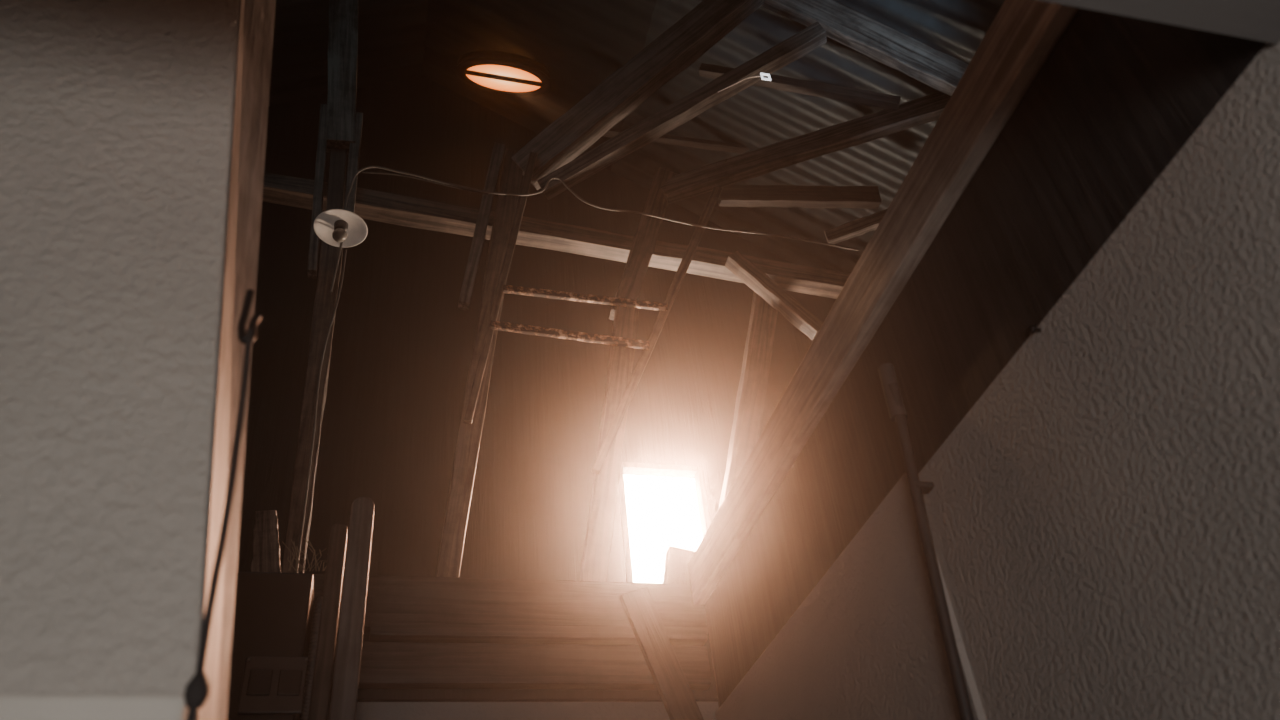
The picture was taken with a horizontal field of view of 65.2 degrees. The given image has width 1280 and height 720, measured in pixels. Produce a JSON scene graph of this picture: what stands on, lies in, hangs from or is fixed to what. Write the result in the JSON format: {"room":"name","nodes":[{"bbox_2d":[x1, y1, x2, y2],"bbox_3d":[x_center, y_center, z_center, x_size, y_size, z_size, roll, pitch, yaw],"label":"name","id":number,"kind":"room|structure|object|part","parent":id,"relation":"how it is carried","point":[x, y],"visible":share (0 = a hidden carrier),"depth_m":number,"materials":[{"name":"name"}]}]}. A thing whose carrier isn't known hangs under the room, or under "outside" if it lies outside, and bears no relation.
{"room":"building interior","nodes":[
{"label":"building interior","id":0,"kind":"room"},
{"bbox_2d":[0,0,239,694],"bbox_3d":[-1.304,-0.372,1.339,1.639,1.723,0.130,5,-40,-13],"label":"wall","id":1,"kind":"structure","parent":0,"point":[116,116],"depth_m":1.18,"materials":[{"name":"paint"}]},
{"bbox_2d":[0,694,188,719],"bbox_3d":[-1.141,1.057,0.172,1.636,1.975,0.155,5,-40,-13],"label":"trim","id":2,"kind":"structure","parent":1,"relation":"attached to","point":[12,706],"depth_m":0.90,"materials":[{"name":"white wood"}]},
{"bbox_2d":[197,0,275,719],"bbox_3d":[-0.606,-0.231,1.451,0.278,1.923,0.147,5,-40,-13],"label":"trim","id":3,"kind":"structure","parent":1,"relation":"attached to","point":[256,17],"depth_m":1.34,"materials":[{"name":"brown wood"}]},
{"bbox_2d":[184,289,261,719],"bbox_3d":[-0.436,0.134,1.056,0.052,0.572,0.025,-23,-41,19],"label":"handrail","id":4,"kind":"object","parent":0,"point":[196,693],"visible":1,"depth_m":1.03,"materials":[{"name":"black metal"}]},
{"bbox_3d":[-0.438,0.136,1.060,0.026,0.440,0.007,5,-40,-13],"label":"cord","id":5,"kind":"part","parent":4,"relation":"part of","materials":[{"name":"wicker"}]},
{"bbox_2d":[269,0,427,105],"bbox_3d":[-2.143,-2.765,3.941,2.750,1.674,4.800,5,-40,-13],"label":"ceiling","id":6,"kind":"structure","parent":0,"point":[391,33],"depth_m":5.98,"materials":[{"name":"brown wood"}]},
{"bbox_2d":[327,0,358,153],"bbox_3d":[-1.546,-1.842,5.190,0.332,2.261,0.083,5,-40,-14],"label":"wooden beam","id":7,"kind":"structure","parent":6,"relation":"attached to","point":[342,54],"depth_m":4.78,"materials":[{"name":"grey wood"}]},
{"bbox_2d":[344,112,362,212],"bbox_3d":[-1.269,-0.830,4.418,0.048,0.785,0.051,3,-40,-15],"label":"board","id":8,"kind":"object","parent":7,"relation":"attached to","point":[354,148],"visible":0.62,"depth_m":4.42,"materials":[{"name":"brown wood"}]},
{"bbox_2d":[328,702,718,719],"bbox_3d":[-0.390,2.017,2.010,1.740,2.650,0.100,5,-40,-13],"label":"wall","id":9,"kind":"structure","parent":0,"point":[365,710],"depth_m":2.82,"materials":[{"name":"paint"}]},
{"bbox_2d":[227,571,313,719],"bbox_3d":[-0.958,0.898,2.528,0.222,0.692,0.258,5,-40,-13],"label":"electrical box","id":10,"kind":"object","parent":9,"relation":"attached to","point":[272,622],"visible":0.86,"depth_m":2.54,"materials":[{"name":"metal"}]},
{"bbox_2d":[246,669,272,695],"bbox_3d":[-0.934,0.792,2.457,0.054,0.065,0.008,5,-40,-13],"label":"switch plate","id":11,"kind":"object","parent":10,"relation":"attached to","point":[259,682],"depth_m":2.45,"materials":[{"name":"brown plastic"}]},
{"bbox_2d":[277,669,302,695],"bbox_3d":[-0.866,0.797,2.473,0.054,0.065,0.008,5,-40,-13],"label":"switch plate","id":12,"kind":"object","parent":10,"relation":"attached to","point":[289,681],"depth_m":2.47,"materials":[{"name":"brown plastic"}]},
{"bbox_2d":[330,604,717,701],"bbox_3d":[-0.701,1.189,3.388,1.650,0.350,1.140,5,-40,-13],"label":"wall","id":13,"kind":"structure","parent":0,"point":[364,695],"depth_m":2.92,"materials":[{"name":"brown wood"}]},
{"bbox_2d":[281,241,342,572],"bbox_3d":[-1.205,0.112,3.714,0.088,1.818,0.073,4,-40,-14],"label":"post","id":14,"kind":"object","parent":13,"relation":"on","point":[325,301],"visible":0.61,"depth_m":3.64,"materials":[{"name":"brown wood"}]},
{"bbox_2d":[307,104,326,277],"bbox_3d":[-1.388,-0.755,4.319,0.100,1.060,0.051,5,-40,-13],"label":"board","id":15,"kind":"object","parent":14,"relation":"attached to","point":[317,205],"visible":0.88,"depth_m":4.28,"materials":[{"name":"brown wood"}]},
{"bbox_2d":[295,249,346,572],"bbox_3d":[-1.153,0.149,3.611,0.041,1.550,0.008,5,-40,-13],"label":"cable","id":16,"kind":"object","parent":14,"relation":"attached to","point":[345,253],"visible":0.8,"depth_m":3.57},
{"bbox_2d":[326,148,346,210],"bbox_3d":[-1.343,-0.789,4.422,0.096,0.471,0.061,5,-40,-14],"label":"block","id":17,"kind":"object","parent":14,"relation":"on","point":[338,157],"visible":0.71,"depth_m":4.39,"materials":[{"name":"brown wood"}]},
{"bbox_2d":[313,209,367,247],"bbox_3d":[-1.180,-0.520,3.986,0.208,0.158,0.248,-18,-40,14],"label":"ceiling lamp","id":18,"kind":"object","parent":14,"relation":"attached to","point":[333,227],"visible":0.98,"depth_m":3.96,"materials":[{"name":"white metal"}]},
{"bbox_3d":[-1.183,-0.492,3.940,0.058,0.059,0.058,5,-40,-13],"label":"bulb","id":19,"kind":"part","parent":18,"relation":"part of","materials":[{"name":"clear glass"}]},
{"bbox_2d":[334,220,347,231],"bbox_3d":[-1.188,-0.539,3.978,0.056,0.070,0.056,5,-40,-13],"label":"socket","id":20,"kind":"object","parent":18,"relation":"attached to","point":[338,224],"depth_m":3.95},
{"bbox_2d":[436,148,522,577],"bbox_3d":[-0.623,-0.063,4.035,0.353,2.396,0.082,5,-40,-14],"label":"wall post","id":21,"kind":"object","parent":13,"relation":"on","point":[469,436],"visible":0.66,"depth_m":3.80,"materials":[{"name":"brown wood"}]},
{"bbox_2d":[458,142,504,310],"bbox_3d":[-0.688,-0.612,4.388,0.191,1.036,0.051,5,-40,-14],"label":"board","id":22,"kind":"object","parent":21,"relation":"attached to","point":[491,181],"visible":0.98,"depth_m":4.32,"materials":[{"name":"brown wood"}]},
{"bbox_2d":[362,171,487,194],"bbox_3d":[-0.941,-0.780,4.391,0.545,0.065,0.008,5,-40,-13],"label":"cable","id":23,"kind":"object","parent":22,"relation":"attached to","point":[362,171],"visible":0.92,"depth_m":4.39,"materials":[{"name":"black rubber"}]},
{"bbox_2d":[313,574,707,633],"bbox_3d":[-0.575,0.737,2.995,1.600,0.167,0.051,5,-40,-13],"label":"header board","id":24,"kind":"object","parent":13,"relation":"attached to","point":[389,598],"visible":0.36,"depth_m":3.03,"materials":[{"name":"brown wood"}]},
{"bbox_2d":[251,510,280,572],"bbox_3d":[-1.111,0.550,2.986,0.102,0.222,0.033,5,-40,-13],"label":"wood offcut","id":25,"kind":"object","parent":24,"relation":"on","point":[266,546],"visible":0.88,"depth_m":2.97,"materials":[{"name":"brown wood"}]},
{"bbox_2d":[282,538,327,570],"bbox_3d":[-0.982,0.587,2.989,0.179,0.102,0.040,5,-40,-13],"label":"straw wisps","id":26,"kind":"object","parent":24,"relation":"on","point":[314,554],"visible":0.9,"depth_m":2.98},
{"bbox_2d":[663,546,694,583],"bbox_3d":[0.138,0.772,3.461,0.147,0.260,0.063,5,-40,-14],"label":"post","id":27,"kind":"object","parent":24,"relation":"on","point":[677,559],"visible":0.27,"depth_m":3.47,"materials":[{"name":"brown wood"}]},
{"bbox_2d":[331,641,711,689],"bbox_3d":[-0.359,0.893,2.916,1.165,0.122,0.051,5,-40,-13],"label":"header board","id":28,"kind":"object","parent":13,"relation":"attached to","point":[384,665],"visible":0.73,"depth_m":2.89,"materials":[{"name":"brown wood"}]},
{"bbox_2d":[369,622,707,645],"bbox_3d":[-0.287,0.820,2.971,1.000,0.042,0.076,5,-40,-13],"label":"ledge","id":29,"kind":"object","parent":28,"relation":"on","point":[402,632],"visible":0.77,"depth_m":2.92,"materials":[{"name":"brown wood"}]},
{"bbox_2d":[619,587,703,719],"bbox_3d":[0.067,0.894,2.943,0.227,0.479,0.031,5,-40,-13],"label":"plank","id":30,"kind":"object","parent":29,"relation":"attached to","point":[674,690],"visible":1,"depth_m":2.94,"materials":[{"name":"brown wood"}]},
{"bbox_2d":[579,296,638,581],"bbox_3d":[-0.109,0.306,3.816,0.348,1.466,0.063,5,-40,-13],"label":"wall post","id":31,"kind":"object","parent":13,"relation":"on","point":[601,517],"visible":0.67,"depth_m":3.70,"materials":[{"name":"brown wood"}]},
{"bbox_2d":[608,167,677,320],"bbox_3d":[0.027,-0.556,4.669,0.412,1.016,0.073,5,-40,-13],"label":"wall post","id":32,"kind":"object","parent":31,"relation":"on","point":[644,241],"visible":0.79,"depth_m":4.62,"materials":[{"name":"brown wood"}]},
{"bbox_2d":[262,173,850,298],"bbox_3d":[-0.398,-0.572,4.659,3.133,0.382,0.094,5,-40,-13],"label":"tie beam","id":33,"kind":"structure","parent":32,"relation":"attached to","point":[385,207],"depth_m":4.63,"materials":[{"name":"brown wood"}]},
{"bbox_2d":[725,251,822,339],"bbox_3d":[0.622,-0.302,4.640,0.411,0.469,0.073,5,-40,-13],"label":"diagonal brace","id":34,"kind":"object","parent":33,"relation":"attached to","point":[740,266],"visible":0.91,"depth_m":4.61,"materials":[{"name":"brown wood"}]},
{"bbox_2d":[237,75,835,581],"bbox_3d":[-0.450,-0.002,5.297,6.800,4.700,0.100,5,-40,-13],"label":"wall","id":35,"kind":"structure","parent":0,"point":[402,347],"depth_m":5.14,"materials":[{"name":"brown wood"}]},
{"bbox_2d":[422,0,656,170],"bbox_3d":[-0.270,-2.970,4.693,1.200,0.744,4.800,5,-40,-13],"label":"ceiling","id":36,"kind":"structure","parent":0,"point":[580,43],"depth_m":5.97,"materials":[{"name":"brown wood"}]},
{"bbox_2d":[455,50,551,96],"bbox_3d":[-0.818,-1.721,6.007,0.580,0.130,0.232,5,-40,-13],"label":"ceiling lamp","id":37,"kind":"object","parent":36,"relation":"in","point":[496,72],"visible":1,"depth_m":5.96,"materials":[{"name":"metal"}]},
{"bbox_2d":[457,50,549,77],"bbox_3d":[-0.817,-1.736,6.021,0.560,0.070,0.224,6,-40,-12],"label":"hood","id":38,"kind":"object","parent":37,"relation":"attached to","point":[484,54],"depth_m":5.94,"materials":[{"name":"black metal"}]},
{"bbox_2d":[611,0,1004,272],"bbox_3d":[1.952,-1.786,4.385,3.150,1.914,4.800,5,-40,-13],"label":"ceiling","id":39,"kind":"structure","parent":0,"point":[756,117],"depth_m":5.53,"materials":[{"name":"metal"}]},
{"bbox_2d":[511,0,763,189],"bbox_3d":[0.082,-1.423,4.820,1.548,0.978,0.170,-18,-40,15],"label":"rafter","id":40,"kind":"object","parent":39,"relation":"attached to","point":[677,48],"visible":0.89,"depth_m":4.76,"materials":[{"name":"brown wood"}]},
{"bbox_2d":[537,21,826,199],"bbox_3d":[0.200,-1.165,4.677,1.456,0.565,0.098,-15,-40,11],"label":"rafter","id":41,"kind":"object","parent":40,"relation":"attached to","point":[641,134],"visible":0.94,"depth_m":4.64,"materials":[{"name":"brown wood"}]},
{"bbox_2d":[330,166,857,292],"bbox_3d":[-0.089,-0.488,4.341,2.332,0.826,0.010,5,-40,-13],"label":"cable","id":42,"kind":"object","parent":41,"relation":"hanging from","point":[367,167],"visible":0.97,"depth_m":4.47,"materials":[{"name":"plastic"}]},
{"bbox_2d":[718,73,770,91],"bbox_3d":[0.450,-1.201,4.324,0.243,0.107,0.017,-4,-39,-3],"label":"clip","id":43,"kind":"object","parent":41,"relation":"attached to","point":[761,74],"visible":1,"depth_m":4.34,"materials":[{"name":"white plastic"}]},
{"bbox_2d":[603,128,747,153],"bbox_3d":[0.322,-1.245,5.741,1.139,0.059,0.056,5,-40,-13],"label":"purlin","id":44,"kind":"object","parent":39,"relation":"attached to","point":[665,139],"visible":0.43,"depth_m":5.72,"materials":[{"name":"brown wood"}]},
{"bbox_2d":[661,94,950,203],"bbox_3d":[0.868,-1.068,4.955,1.612,0.554,0.127,-9,-39,3],"label":"rafter","id":45,"kind":"object","parent":39,"relation":"attached to","point":[926,109],"visible":0.79,"depth_m":4.90,"materials":[{"name":"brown wood"}]},
{"bbox_2d":[464,152,727,474],"bbox_3d":[-0.079,-0.315,4.253,1.293,1.890,0.041,5,-40,-13],"label":"wooden frame","id":46,"kind":"object","parent":45,"relation":"hanging from","point":[664,308],"visible":0.98,"depth_m":4.07,"materials":[{"name":"brown wood"}]},
{"bbox_3d":[-0.562,-0.369,4.159,0.039,1.584,0.026,12,-41,-7],"label":"rail","id":47,"kind":"part","parent":46,"relation":"part of","materials":[{"name":"brown wood"}]},
{"bbox_3d":[0.142,-0.291,4.311,0.045,2.040,0.026,22,-42,2],"label":"rail","id":48,"kind":"part","parent":46,"relation":"part of","materials":[{"name":"brown wood"}]},
{"bbox_2d":[718,184,880,208],"bbox_3d":[0.823,-0.843,5.162,0.857,0.131,0.079,0,-39,-8],"label":"purlin","id":49,"kind":"object","parent":45,"relation":"attached to","point":[782,196],"visible":0.92,"depth_m":5.14,"materials":[{"name":"brown wood"}]},
{"bbox_2d":[699,63,900,109],"bbox_3d":[0.805,-1.400,5.113,0.970,0.468,0.060,-5,-39,-2],"label":"purlin","id":50,"kind":"object","parent":45,"relation":"attached to","point":[783,83],"visible":0.86,"depth_m":5.07,"materials":[{"name":"brown wood"}]},
{"bbox_2d":[824,209,886,243],"bbox_3d":[1.065,-0.638,4.718,0.387,0.098,0.063,-15,-40,11],"label":"rafter","id":51,"kind":"object","parent":39,"relation":"attached to","point":[857,227],"visible":0.7,"depth_m":4.71,"materials":[{"name":"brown wood"}]},
{"bbox_2d":[761,0,967,95],"bbox_3d":[1.102,-1.551,4.809,1.272,0.962,0.117,3,-40,-12],"label":"rafter","id":52,"kind":"object","parent":39,"relation":"attached to","point":[941,71],"visible":0.74,"depth_m":4.77,"materials":[{"name":"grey wood"}]},
{"bbox_2d":[715,42,1279,719],"bbox_3d":[0.907,0.685,0.510,0.135,2.615,4.400,5,-40,-13],"label":"wall","id":53,"kind":"structure","parent":0,"point":[1104,518],"depth_m":1.42,"materials":[{"name":"paint"}]},
{"bbox_2d":[688,0,1078,604],"bbox_3d":[0.447,-0.004,2.346,0.039,0.147,2.315,5,-40,-13],"label":"beam","id":54,"kind":"structure","parent":53,"relation":"attached to","point":[1022,35],"depth_m":2.05,"materials":[{"name":"brown wood"}]},
{"bbox_2d":[878,363,973,719],"bbox_3d":[0.561,0.685,1.612,0.050,1.595,0.202,5,-40,-13],"label":"handrail","id":55,"kind":"object","parent":53,"relation":"attached to","point":[888,377],"visible":1,"depth_m":1.84,"materials":[{"name":"brown wood"}]},
{"bbox_2d":[705,8,1266,707],"bbox_3d":[0.499,0.161,2.223,0.030,0.440,2.315,5,-40,-13],"label":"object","id":56,"kind":"structure","parent":53,"relation":"attached to","point":[1116,98],"depth_m":1.77,"materials":[{"name":"brown wood"}]},
{"bbox_2d":[1028,324,1040,333],"bbox_3d":[0.647,-0.048,1.616,0.039,0.016,0.016,5,-40,-13],"label":"nail","id":57,"kind":"object","parent":53,"relation":"attached to","point":[1031,328],"visible":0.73,"depth_m":1.61,"materials":[{"name":"black metal"}]},
{"bbox_2d":[1042,0,1279,43],"bbox_3d":[-0.019,-0.691,1.128,1.620,0.515,0.145,5,-40,-13],"label":"ceiling","id":58,"kind":"structure","parent":53,"relation":"attached to","point":[1259,20],"depth_m":1.17,"materials":[{"name":"white paint"}]},
{"bbox_3d":[-0.335,1.660,-0.626,2.920,0.100,4.500,5,-40,-13],"label":"floor","id":59,"kind":"structure","parent":0,"visible":0},
{"bbox_2d":[300,596,322,719],"bbox_3d":[-0.708,1.714,1.724,0.030,2.819,0.029,-29,-44,26],"label":"conduit","id":60,"kind":"object","parent":59,"relation":"on","point":[308,682],"visible":0.62,"depth_m":2.49,"materials":[{"name":"metal"}]},
{"bbox_2d":[308,523,347,719],"bbox_3d":[-0.669,1.606,1.732,0.042,2.988,0.060,5,-40,-13],"label":"post","id":61,"kind":"object","parent":59,"relation":"on","point":[329,618],"visible":1,"depth_m":2.46,"materials":[{"name":"brown wood"}]},
{"bbox_2d":[329,497,373,719],"bbox_3d":[-0.587,1.535,1.663,0.057,2.998,0.070,5,-40,-13],"label":"post","id":62,"kind":"object","parent":59,"relation":"on","point":[343,705],"visible":1,"depth_m":2.37,"materials":[{"name":"brown wood"}]},
{"bbox_3d":[2.033,0.296,2.661,3.170,0.350,4.600,5,-40,-13],"label":"floor","id":63,"kind":"structure","parent":0,"visible":0},
{"bbox_2d":[719,292,777,507],"bbox_3d":[0.451,0.364,4.316,0.654,1.916,0.083,5,-40,-13],"label":"wooden plank","id":64,"kind":"object","parent":63,"relation":"on","point":[750,399],"visible":0.48,"depth_m":4.48,"materials":[{"name":"brown wood"}]},
{"bbox_3d":[0.187,1.476,4.253,0.440,0.990,0.100,5,-40,-13],"label":"wall","id":65,"kind":"structure","parent":0,"visible":0},
{"bbox_2d":[618,462,710,582],"bbox_3d":[0.116,0.818,4.770,0.440,0.690,0.120,5,-40,-13],"label":"window","id":66,"kind":"structure","parent":65,"relation":"in","point":[662,506],"depth_m":4.83,"materials":[{"name":"white glass"}]},
{"bbox_3d":[-0.083,0.802,4.722,0.030,0.690,0.120,5,-40,-13],"label":"frame","id":67,"kind":"part","parent":66,"relation":"part of","materials":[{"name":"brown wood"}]},
{"bbox_3d":[0.087,0.562,4.976,0.380,0.030,0.120,5,-40,-13],"label":"frame","id":68,"kind":"part","parent":66,"relation":"part of","materials":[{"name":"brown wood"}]},
{"bbox_3d":[0.315,0.835,4.818,0.030,0.690,0.120,5,-40,-13],"label":"frame","id":69,"kind":"part","parent":66,"relation":"part of","materials":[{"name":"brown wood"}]}
]}

